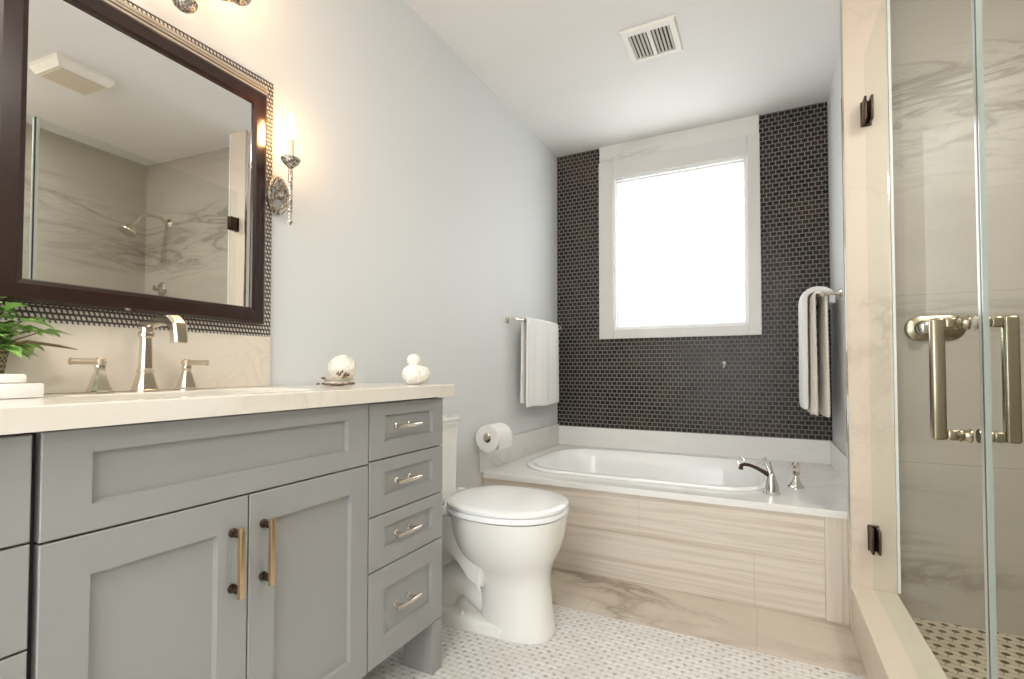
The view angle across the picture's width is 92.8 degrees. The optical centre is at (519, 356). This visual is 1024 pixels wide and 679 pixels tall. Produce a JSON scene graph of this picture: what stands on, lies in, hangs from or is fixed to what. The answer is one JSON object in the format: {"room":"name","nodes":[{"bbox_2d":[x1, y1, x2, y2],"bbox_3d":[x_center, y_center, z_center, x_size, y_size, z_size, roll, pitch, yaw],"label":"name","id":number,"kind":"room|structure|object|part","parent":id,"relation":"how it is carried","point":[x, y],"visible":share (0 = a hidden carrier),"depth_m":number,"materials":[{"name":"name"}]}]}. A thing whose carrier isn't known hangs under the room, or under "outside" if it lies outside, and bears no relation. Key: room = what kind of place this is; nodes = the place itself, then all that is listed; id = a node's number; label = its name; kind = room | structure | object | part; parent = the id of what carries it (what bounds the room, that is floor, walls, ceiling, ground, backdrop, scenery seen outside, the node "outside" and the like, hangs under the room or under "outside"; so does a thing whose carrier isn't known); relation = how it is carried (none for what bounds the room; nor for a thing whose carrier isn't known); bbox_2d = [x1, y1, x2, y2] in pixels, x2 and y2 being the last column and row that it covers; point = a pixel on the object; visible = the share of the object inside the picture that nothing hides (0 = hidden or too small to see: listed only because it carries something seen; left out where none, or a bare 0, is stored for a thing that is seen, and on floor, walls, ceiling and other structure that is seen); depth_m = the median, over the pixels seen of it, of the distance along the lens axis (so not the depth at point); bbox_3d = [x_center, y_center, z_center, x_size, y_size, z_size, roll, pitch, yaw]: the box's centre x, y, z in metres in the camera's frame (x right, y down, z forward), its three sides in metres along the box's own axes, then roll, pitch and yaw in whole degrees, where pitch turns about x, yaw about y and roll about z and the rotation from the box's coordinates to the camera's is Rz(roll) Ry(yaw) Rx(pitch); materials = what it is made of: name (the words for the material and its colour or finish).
{"room":"bathroom","nodes":[
{"label":"bathroom","id":0,"kind":"room"},
{"bbox_2d":[55,0,557,488],"bbox_3d":[-0.917,-0.254,1.203,0.100,2.467,5.321,-1,-2,27],"label":"wall","id":1,"kind":"structure","parent":0,"point":[424,215],"depth_m":1.95,"materials":[{"name":"paint"}]},
{"bbox_2d":[0,0,266,323],"bbox_3d":[-0.848,-0.443,1.151,0.051,0.686,0.564,-1,-2,27],"label":"wall mirror","id":2,"kind":"object","parent":1,"relation":"attached to","point":[133,155],"visible":1,"depth_m":1.08,"materials":[{"name":"brown wood"}]},
{"bbox_3d":[-0.851,-0.772,1.157,0.047,0.026,0.558,-1,-2,27],"label":"crown molding","id":3,"kind":"part","parent":2,"relation":"part of","materials":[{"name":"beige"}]},
{"bbox_2d":[0,320,269,393],"bbox_3d":[-0.957,0.003,0.988,0.013,0.144,0.993,-1,-2,27],"label":"backsplash","id":4,"kind":"structure","parent":1,"relation":"attached to","point":[235,360],"depth_m":1.11,"materials":[{"name":"stone"}]},
{"bbox_2d":[0,0,273,336],"bbox_3d":[-0.875,-0.442,1.169,0.010,0.754,0.620,-1,-2,27],"label":"trim","id":5,"kind":"structure","parent":1,"relation":"attached to","point":[56,314],"depth_m":1.26,"materials":[{"name":"tile"}]},
{"bbox_2d":[172,0,251,13],"bbox_3d":[-0.815,-0.943,1.146,0.148,0.294,0.326,-1,-2,27],"label":"vanity light","id":6,"kind":"object","parent":1,"relation":"attached to","point":[185,6],"visible":1,"depth_m":1.12,"materials":[{"name":"silver metal"}]},
{"bbox_3d":[-0.804,-0.885,1.144,0.122,0.178,0.052,-1,-2,27],"label":"stem","id":7,"kind":"part","parent":6,"relation":"part of","materials":[{"name":"silver metal"}]},
{"bbox_3d":[-0.744,-0.890,1.185,0.011,0.048,0.139,-1,-2,27],"label":"arm","id":8,"kind":"part","parent":6,"relation":"part of","materials":[{"name":"silver metal"}]},
{"bbox_2d":[266,112,300,225],"bbox_3d":[-0.690,-0.541,1.426,0.070,0.331,0.129,1,-2,-42],"label":"wall sconce","id":9,"kind":"object","parent":1,"relation":"attached to","point":[289,160],"visible":1,"depth_m":1.40,"materials":[{"name":"silver metal"}]},
{"bbox_3d":[-0.721,-0.482,1.458,0.016,0.117,0.073,-1,-2,27],"label":"plate","id":10,"kind":"part","parent":9,"relation":"part of","materials":[{"name":"silver metal"}]},
{"bbox_3d":[-0.690,-0.486,1.430,0.090,0.050,0.010,-1,-2,42],"label":"arm","id":11,"kind":"part","parent":9,"relation":"part of","materials":[{"name":"silver metal"}]},
{"bbox_3d":[-0.658,-0.463,1.402,0.014,0.175,0.013,-1,-2,27],"label":"stem","id":12,"kind":"part","parent":9,"relation":"part of","materials":[{"name":"silver metal"}]},
{"bbox_3d":[-0.658,-0.667,1.407,0.025,0.079,0.025,-1,-2,27],"label":"bulb","id":13,"kind":"part","parent":9,"relation":"part of","materials":[{"name":"white glass"}]},
{"bbox_2d":[483,433,489,439],"bbox_3d":[-0.148,0.394,2.486,0.083,0.044,0.198,-1,-2,22],"label":"toilet paper holder","id":14,"kind":"object","parent":1,"relation":"attached to","point":[486,436],"visible":0.46,"depth_m":2.39,"materials":[{"name":"silver metal"}]},
{"bbox_2d":[476,423,511,451],"bbox_3d":[-0.127,0.406,2.462,0.132,0.132,0.140,-1,-2,27],"label":"toilet roll","id":15,"kind":"object","parent":14,"relation":"hanging from","point":[500,434],"visible":1,"depth_m":2.41,"materials":[{"name":"white paper"}]},
{"bbox_2d":[506,316,561,329],"bbox_3d":[0.124,-0.206,3.074,0.091,0.042,0.722,-1,-2,27],"label":"towel bar","id":16,"kind":"object","parent":1,"relation":"attached to","point":[508,319],"visible":0.54,"depth_m":2.78,"materials":[{"name":"silver metal"}]},
{"bbox_2d":[520,317,558,407],"bbox_3d":[0.145,0.039,3.037,0.066,0.533,0.503,-1,-2,27],"label":"bath towel","id":17,"kind":"object","parent":16,"relation":"hanging from","point":[539,385],"visible":1,"depth_m":2.94,"materials":[{"name":"white fabric"}]},
{"bbox_2d":[361,567,866,678],"bbox_3d":[-0.201,1.020,0.814,1.701,0.100,5.321,-1,-2,27],"label":"floor","id":18,"kind":"structure","parent":0,"point":[607,628],"depth_m":1.68,"materials":[{"name":"tile"}]},
{"bbox_2d":[0,397,442,678],"bbox_3d":[-0.694,0.546,1.055,0.409,0.860,1.314,-1,-2,27],"label":"vanity cabinet","id":19,"kind":"object","parent":18,"relation":"on","point":[306,543],"visible":1,"depth_m":0.93,"materials":[{"name":"paint"}]},
{"bbox_3d":[-0.769,0.480,0.541,0.018,0.141,0.324,-1,-2,27],"label":"drawer","id":20,"kind":"part","parent":19,"relation":"part of","materials":[{"name":"paint"}]},
{"bbox_3d":[-0.769,0.333,0.544,0.018,0.145,0.324,-1,-2,27],"label":"drawer","id":21,"kind":"part","parent":19,"relation":"part of","materials":[{"name":"paint"}]},
{"bbox_3d":[-0.769,0.182,0.548,0.018,0.150,0.324,-1,-2,27],"label":"drawer","id":22,"kind":"part","parent":19,"relation":"part of","materials":[{"name":"paint"}]},
{"bbox_3d":[-0.622,0.543,0.835,0.018,0.539,0.317,-1,-2,27],"label":"door","id":23,"kind":"part","parent":19,"relation":"part of","materials":[{"name":"paint"}]},
{"bbox_2d":[0,383,454,434],"bbox_3d":[-0.697,0.096,1.068,0.403,0.036,1.373,-1,-2,27],"label":"countertop","id":24,"kind":"structure","parent":19,"relation":"on","point":[59,411],"depth_m":0.89,"materials":[{"name":"stone"}]},
{"bbox_2d":[0,383,43,398],"bbox_3d":[-0.878,0.058,0.825,0.060,0.026,0.094,-1,-2,27],"label":"soap dish","id":25,"kind":"object","parent":24,"relation":"on","point":[7,390],"visible":1,"depth_m":0.83,"materials":[{"name":"white ceramic"}]},
{"bbox_2d":[0,374,26,382],"bbox_3d":[-0.882,0.037,0.819,0.044,0.016,0.069,-1,-2,27],"label":"soap bar","id":26,"kind":"object","parent":25,"relation":"on","point":[4,378],"visible":1,"depth_m":0.82,"materials":[{"name":"white"}]},
{"bbox_2d":[0,297,77,373],"bbox_3d":[-0.918,-0.024,0.843,0.168,0.190,0.237,-1,-2,27],"label":"potted fern","id":27,"kind":"object","parent":24,"relation":"on","point":[26,348],"visible":1,"depth_m":0.88,"materials":[{"name":"green plant"}]},
{"bbox_2d":[0,349,9,373],"bbox_3d":[-0.942,0.029,0.844,0.084,0.084,0.084,-1,-2,27],"label":"pot","id":28,"kind":"object","parent":27,"relation":"attached to","point":[4,353],"depth_m":0.86,"materials":[{"name":"wicker"}]},
{"bbox_3d":[-0.927,-0.053,0.842,0.121,0.096,0.140,-1,-2,27],"label":"stem","id":29,"kind":"part","parent":27,"relation":"part of","materials":[{"name":"brown"}]},
{"bbox_2d":[68,315,209,393],"bbox_3d":[-0.783,-0.006,1.067,0.163,0.167,0.271,-1,-2,27],"label":"widespread faucet","id":30,"kind":"object","parent":24,"relation":"on","point":[145,380],"visible":1,"depth_m":1.07,"materials":[{"name":"silver metal"}]},
{"bbox_3d":[-0.882,0.010,0.998,0.017,0.017,0.060,-1,-2,27],"label":"lever","id":31,"kind":"part","parent":30,"relation":"part of","materials":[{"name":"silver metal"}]},
{"bbox_3d":[-0.873,0.047,1.015,0.040,0.058,0.040,-1,-2,27],"label":"handle","id":32,"kind":"part","parent":30,"relation":"part of","materials":[{"name":"silver metal"}]},
{"bbox_3d":[-0.784,-0.006,1.065,0.163,0.167,0.047,-1,-2,27],"label":"spout","id":33,"kind":"part","parent":30,"relation":"part of","materials":[{"name":"silver metal"}]},
{"bbox_3d":[-0.797,0.051,1.168,0.040,0.058,0.040,-1,-2,27],"label":"handle","id":34,"kind":"part","parent":30,"relation":"part of","materials":[{"name":"silver metal"}]},
{"bbox_3d":[-0.788,0.015,1.187,0.017,0.017,0.060,-1,-2,27],"label":"lever","id":35,"kind":"part","parent":30,"relation":"part of","materials":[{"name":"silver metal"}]},
{"bbox_2d":[317,355,356,385],"bbox_3d":[-0.550,0.040,1.486,0.092,0.094,0.114,-1,-2,27],"label":"shell ornament","id":36,"kind":"object","parent":24,"relation":"on","point":[341,368],"visible":1,"depth_m":1.47,"materials":[{"name":"beige ceramic"}]},
{"bbox_2d":[402,354,430,383],"bbox_3d":[-0.333,0.040,1.585,0.095,0.099,0.075,1,-2,-37],"label":"ornament","id":37,"kind":"object","parent":24,"relation":"on","point":[414,373],"visible":1,"depth_m":1.56,"materials":[{"name":"white ceramic"}]},
{"bbox_3d":[-0.547,0.449,0.940,0.024,0.018,0.018,-1,-2,27],"label":"post","id":38,"kind":"part","parent":19,"relation":"part of","materials":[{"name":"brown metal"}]},
{"bbox_3d":[-0.547,0.342,0.943,0.024,0.018,0.018,-1,-2,27],"label":"post","id":39,"kind":"part","parent":19,"relation":"part of","materials":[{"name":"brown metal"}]},
{"bbox_3d":[-0.532,0.396,0.934,0.009,0.135,0.011,-1,-2,27],"label":"handle","id":40,"kind":"part","parent":19,"relation":"part of","materials":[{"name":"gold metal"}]},
{"bbox_3d":[-0.518,0.451,0.999,0.024,0.018,0.018,-1,-2,27],"label":"post","id":41,"kind":"part","parent":19,"relation":"part of","materials":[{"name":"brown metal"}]},
{"bbox_3d":[-0.518,0.344,1.001,0.024,0.018,0.018,-1,-2,27],"label":"post","id":42,"kind":"part","parent":19,"relation":"part of","materials":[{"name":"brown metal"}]},
{"bbox_3d":[-0.503,0.397,0.993,0.009,0.135,0.011,-1,-2,27],"label":"handle","id":43,"kind":"part","parent":19,"relation":"part of","materials":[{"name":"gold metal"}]},
{"bbox_3d":[-0.476,0.550,1.126,0.018,0.539,0.330,-1,-2,27],"label":"door","id":44,"kind":"part","parent":19,"relation":"part of","materials":[{"name":"paint"}]},
{"bbox_3d":[-0.338,0.695,1.370,0.031,0.017,0.017,-1,-2,27],"label":"post","id":45,"kind":"part","parent":19,"relation":"part of","materials":[{"name":"silver metal"}]},
{"bbox_3d":[-0.338,0.496,1.375,0.031,0.017,0.017,-1,-2,27],"label":"post","id":46,"kind":"part","parent":19,"relation":"part of","materials":[{"name":"silver metal"}]},
{"bbox_3d":[-0.338,0.350,1.378,0.031,0.017,0.017,-1,-2,27],"label":"post","id":47,"kind":"part","parent":19,"relation":"part of","materials":[{"name":"silver metal"}]},
{"bbox_3d":[-0.328,0.355,1.429,0.018,0.145,0.327,-1,-2,27],"label":"drawer","id":48,"kind":"part","parent":19,"relation":"part of","materials":[{"name":"paint"}]},
{"bbox_3d":[-0.328,0.700,1.420,0.018,0.250,0.327,-1,-2,27],"label":"drawer","id":49,"kind":"part","parent":19,"relation":"part of","materials":[{"name":"paint"}]},
{"bbox_3d":[-0.328,0.501,1.425,0.018,0.141,0.327,-1,-2,27],"label":"drawer","id":50,"kind":"part","parent":19,"relation":"part of","materials":[{"name":"paint"}]},
{"bbox_3d":[-0.328,0.204,1.432,0.018,0.150,0.327,-1,-2,27],"label":"drawer","id":51,"kind":"part","parent":19,"relation":"part of","materials":[{"name":"paint"}]},
{"bbox_3d":[-0.310,0.696,1.387,0.013,0.011,0.105,-1,-2,27],"label":"handle","id":52,"kind":"part","parent":19,"relation":"part of","materials":[{"name":"silver metal"}]},
{"bbox_3d":[-0.310,0.497,1.392,0.013,0.011,0.105,-1,-2,27],"label":"handle","id":53,"kind":"part","parent":19,"relation":"part of","materials":[{"name":"silver metal"}]},
{"bbox_3d":[-0.310,0.350,1.396,0.013,0.011,0.105,-1,-2,27],"label":"handle","id":54,"kind":"part","parent":19,"relation":"part of","materials":[{"name":"silver metal"}]},
{"bbox_3d":[-0.310,0.195,1.400,0.013,0.011,0.105,-1,-2,27],"label":"handle","id":55,"kind":"part","parent":19,"relation":"part of","materials":[{"name":"silver metal"}]},
{"bbox_3d":[-0.312,0.696,1.420,0.031,0.017,0.017,-1,-2,27],"label":"post","id":56,"kind":"part","parent":19,"relation":"part of","materials":[{"name":"silver metal"}]},
{"bbox_3d":[-0.312,0.497,1.425,0.031,0.017,0.017,-1,-2,27],"label":"post","id":57,"kind":"part","parent":19,"relation":"part of","materials":[{"name":"silver metal"}]},
{"bbox_3d":[-0.310,0.910,1.560,0.114,0.158,0.050,-1,-2,27],"label":"leg","id":58,"kind":"part","parent":19,"relation":"part of","materials":[{"name":"paint"}]},
{"bbox_2d":[440,415,568,644],"bbox_3d":[-0.139,0.622,1.871,0.670,0.748,0.386,-1,-2,27],"label":"toilet","id":59,"kind":"object","parent":18,"relation":"on","point":[501,544],"visible":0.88,"depth_m":1.71,"materials":[{"name":"white ceramic"}]},
{"bbox_3d":[-0.373,0.432,1.986,0.140,0.298,0.290,-1,-2,27],"label":"tank","id":60,"kind":"part","parent":59,"relation":"part of","materials":[{"name":"white ceramic"}]},
{"bbox_3d":[-0.377,0.267,1.992,0.143,0.031,0.308,-1,-2,27],"label":"tank lid","id":61,"kind":"part","parent":59,"relation":"part of","materials":[{"name":"white ceramic"}]},
{"bbox_3d":[-0.045,0.559,1.825,0.461,0.020,0.386,-1,-2,27],"label":"seat","id":62,"kind":"part","parent":59,"relation":"part of","materials":[{"name":"white plastic"}]},
{"bbox_3d":[-0.045,0.535,1.826,0.460,0.022,0.385,-1,-2,27],"label":"lid","id":63,"kind":"part","parent":59,"relation":"part of","materials":[{"name":"white plastic"}]},
{"bbox_3d":[-0.038,0.783,1.816,0.433,0.424,0.372,-1,-2,27],"label":"bowl","id":64,"kind":"part","parent":59,"relation":"part of","materials":[{"name":"white ceramic"}]},
{"bbox_2d":[479,424,848,624],"bbox_3d":[0.769,0.733,2.600,1.646,0.562,1.068,-1,-2,27],"label":"tub surround","id":65,"kind":"object","parent":18,"relation":"on","point":[787,552],"depth_m":2.12,"materials":[{"name":"tile"}]},
{"bbox_2d":[527,448,774,490],"bbox_3d":[0.690,0.762,2.655,1.249,0.356,0.786,-1,-2,27],"label":"bathtub","id":66,"kind":"object","parent":65,"relation":"in","point":[701,472],"visible":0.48,"depth_m":2.90,"materials":[{"name":"white ceramic"}]},
{"bbox_3d":[0.487,0.810,2.190,1.506,0.388,0.018,-1,-2,27],"label":"panel","id":67,"kind":"part","parent":65,"relation":"part of","materials":[{"name":"tile"}]},
{"bbox_2d":[737,456,780,495],"bbox_3d":[1.046,0.509,2.124,0.068,0.153,0.177,1,-2,-32],"label":"tub faucet","id":68,"kind":"object","parent":65,"relation":"on","point":[771,487],"visible":1,"depth_m":2.08,"materials":[{"name":"silver metal"}]},
{"bbox_3d":[1.029,0.495,2.128,0.024,0.054,0.144,1,-2,-42],"label":"spout","id":69,"kind":"part","parent":68,"relation":"part of","materials":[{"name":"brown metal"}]},
{"bbox_3d":[1.065,0.470,2.089,0.018,0.077,0.049,1,-2,-43],"label":"lever","id":70,"kind":"part","parent":68,"relation":"part of","materials":[{"name":"silver metal"}]},
{"bbox_3d":[1.244,0.503,2.195,0.035,0.064,0.035,1,-2,-41],"label":"knob","id":71,"kind":"part","parent":65,"relation":"part of","materials":[{"name":"silver metal"}]},
{"bbox_3d":[1.244,0.529,2.194,0.068,0.116,0.068,-1,-2,27],"label":"tub valve handle","id":72,"kind":"part","parent":65,"relation":"part of","materials":[{"name":"silver metal"}]},
{"bbox_2d":[851,586,947,678],"bbox_3d":[0.945,0.891,1.107,0.134,0.172,1.361,-1,-2,27],"label":"shower curb","id":73,"kind":"object","parent":18,"relation":"on","point":[889,644],"depth_m":1.43,"materials":[{"name":"stone"}]},
{"bbox_2d":[974,0,997,678],"bbox_3d":[0.722,-0.159,0.684,0.008,1.904,0.356,-1,-2,27],"label":"fixed glass panel","id":74,"kind":"object","parent":73,"relation":"on","point":[978,28],"visible":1,"depth_m":0.83,"materials":[{"name":"clear glass"}]},
{"bbox_2d":[404,0,839,156],"bbox_3d":[0.373,-1.552,0.618,2.960,0.100,5.371,-1,-2,27],"label":"ceiling","id":75,"kind":"structure","parent":0,"point":[565,69],"depth_m":2.40,"materials":[{"name":"paint"}]},
{"bbox_2d":[619,15,682,63],"bbox_3d":[0.613,-1.456,2.254,0.243,0.012,0.251,-1,-2,27],"label":"ceiling vent","id":76,"kind":"object","parent":75,"relation":"in","point":[661,37],"visible":1,"depth_m":2.24,"materials":[{"name":"beige plastic"}]},
{"bbox_2d":[557,101,832,440],"bbox_3d":[1.071,-0.206,3.155,1.714,2.467,0.150,-1,-2,27],"label":"wall","id":77,"kind":"structure","parent":0,"point":[672,384],"depth_m":2.98,"materials":[{"name":"black tile"}]},
{"bbox_2d":[599,114,758,163],"bbox_3d":[0.992,-1.383,3.133,0.982,0.114,0.011,-1,-2,27],"label":"trim","id":78,"kind":"structure","parent":77,"relation":"attached to","point":[746,125],"depth_m":3.10,"materials":[{"name":"white wood"}]},
{"bbox_2d":[599,133,761,338],"bbox_3d":[1.000,-0.724,3.133,0.987,1.202,0.076,-1,-2,27],"label":"window","id":79,"kind":"structure","parent":77,"relation":"in","point":[680,228],"depth_m":3.12,"materials":[{"name":"glass"}]},
{"bbox_3d":[1.020,-0.695,3.138,0.787,0.987,0.037,-1,-2,27],"label":"sash","id":80,"kind":"part","parent":79,"relation":"part of","materials":[{"name":"white paint"}]},
{"bbox_3d":[1.021,-0.695,3.141,0.779,0.979,0.006,-1,-2,27],"label":"pane","id":81,"kind":"part","parent":79,"relation":"part of","materials":[{"name":"clear glass"}]},
{"bbox_2d":[827,50,846,455],"bbox_3d":[1.543,-0.228,2.255,0.066,2.467,1.041,-1,-2,27],"label":"wall","id":82,"kind":"structure","parent":0,"point":[834,98],"depth_m":2.48,"materials":[{"name":"paint"}]},
{"bbox_2d":[816,288,842,305],"bbox_3d":[1.578,-0.300,2.518,0.103,0.042,0.422,-1,-2,27],"label":"towel bar","id":83,"kind":"object","parent":82,"relation":"attached to","point":[840,292],"visible":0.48,"depth_m":2.34,"materials":[{"name":"silver metal"}]},
{"bbox_2d":[807,291,829,417],"bbox_3d":[1.536,-0.011,2.520,0.082,0.620,0.329,-1,-2,27],"label":"bath towel","id":84,"kind":"object","parent":83,"relation":"hanging from","point":[818,377],"visible":0.92,"depth_m":2.43,"materials":[{"name":"beige fabric"}]},
{"bbox_2d":[798,286,835,409],"bbox_3d":[1.552,-0.038,2.552,0.160,0.622,0.314,-1,-2,27],"label":"hand towel","id":85,"kind":"object","parent":84,"relation":"on","point":[803,301],"visible":0.76,"depth_m":2.45,"materials":[{"name":"white fabric"}]},
{"bbox_2d":[840,0,851,585],"bbox_3d":[1.188,-0.327,1.779,0.006,2.293,0.012,-1,-2,27],"label":"trim","id":86,"kind":"structure","parent":82,"relation":"attached to","point":[841,41],"depth_m":1.77,"materials":[{"name":"beige stone"}]},
{"bbox_2d":[839,0,897,631],"bbox_3d":[1.265,-0.240,1.774,0.133,2.467,0.067,-1,-2,27],"label":"wall pier","id":87,"kind":"object","parent":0,"point":[864,22],"visible":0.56,"depth_m":1.74,"materials":[{"name":"stone"}]},
{"bbox_2d":[887,0,900,593],"bbox_3d":[1.315,-0.327,1.717,0.008,2.290,0.014,-1,-2,27],"label":"trim","id":88,"kind":"structure","parent":87,"relation":"attached to","point":[888,1],"depth_m":1.71,"materials":[{"name":"white paint"}]},
{"bbox_2d":[860,0,1022,678],"bbox_3d":[1.026,-0.147,1.293,0.124,1.898,1.002,-1,-2,27],"label":"shower door","id":89,"kind":"structure","parent":87,"relation":"attached to","point":[1009,326],"depth_m":0.86,"materials":[{"name":"clear glass"}]},
{"bbox_3d":[0.788,0.041,0.906,0.038,0.226,0.020,-1,-2,27],"label":"handle","id":90,"kind":"part","parent":89,"relation":"part of","materials":[{"name":"silver metal"}]},
{"bbox_3d":[0.864,0.040,0.868,0.038,0.226,0.020,-1,-2,27],"label":"handle","id":91,"kind":"part","parent":89,"relation":"part of","materials":[{"name":"silver metal"}]},
{"bbox_2d":[890,0,1023,636],"bbox_3d":[1.901,-0.244,1.617,1.146,2.467,0.100,-1,-2,27],"label":"wall","id":92,"kind":"structure","parent":0,"point":[941,499],"depth_m":1.74,"materials":[{"name":"stone"}]},
{"bbox_2d":[904,315,965,340],"bbox_3d":[1.483,-0.104,1.732,0.176,0.092,0.060,-1,-2,27],"label":"shower valve","id":93,"kind":"object","parent":92,"relation":"attached to","point":[915,328],"visible":0.6,"depth_m":1.75,"materials":[{"name":"silver metal"}]},
{"bbox_3d":[1.450,-0.104,1.743,0.051,0.051,0.051,-1,-2,27],"label":"knob","id":94,"kind":"part","parent":93,"relation":"part of","materials":[{"name":"silver metal"}]},
{"bbox_2d":[912,617,1023,678],"bbox_3d":[1.518,0.999,0.945,1.259,0.150,1.590,-1,-2,27],"label":"floor","id":95,"kind":"structure","parent":0,"point":[960,651],"depth_m":1.56,"materials":[{"name":"tile"}]}
]}

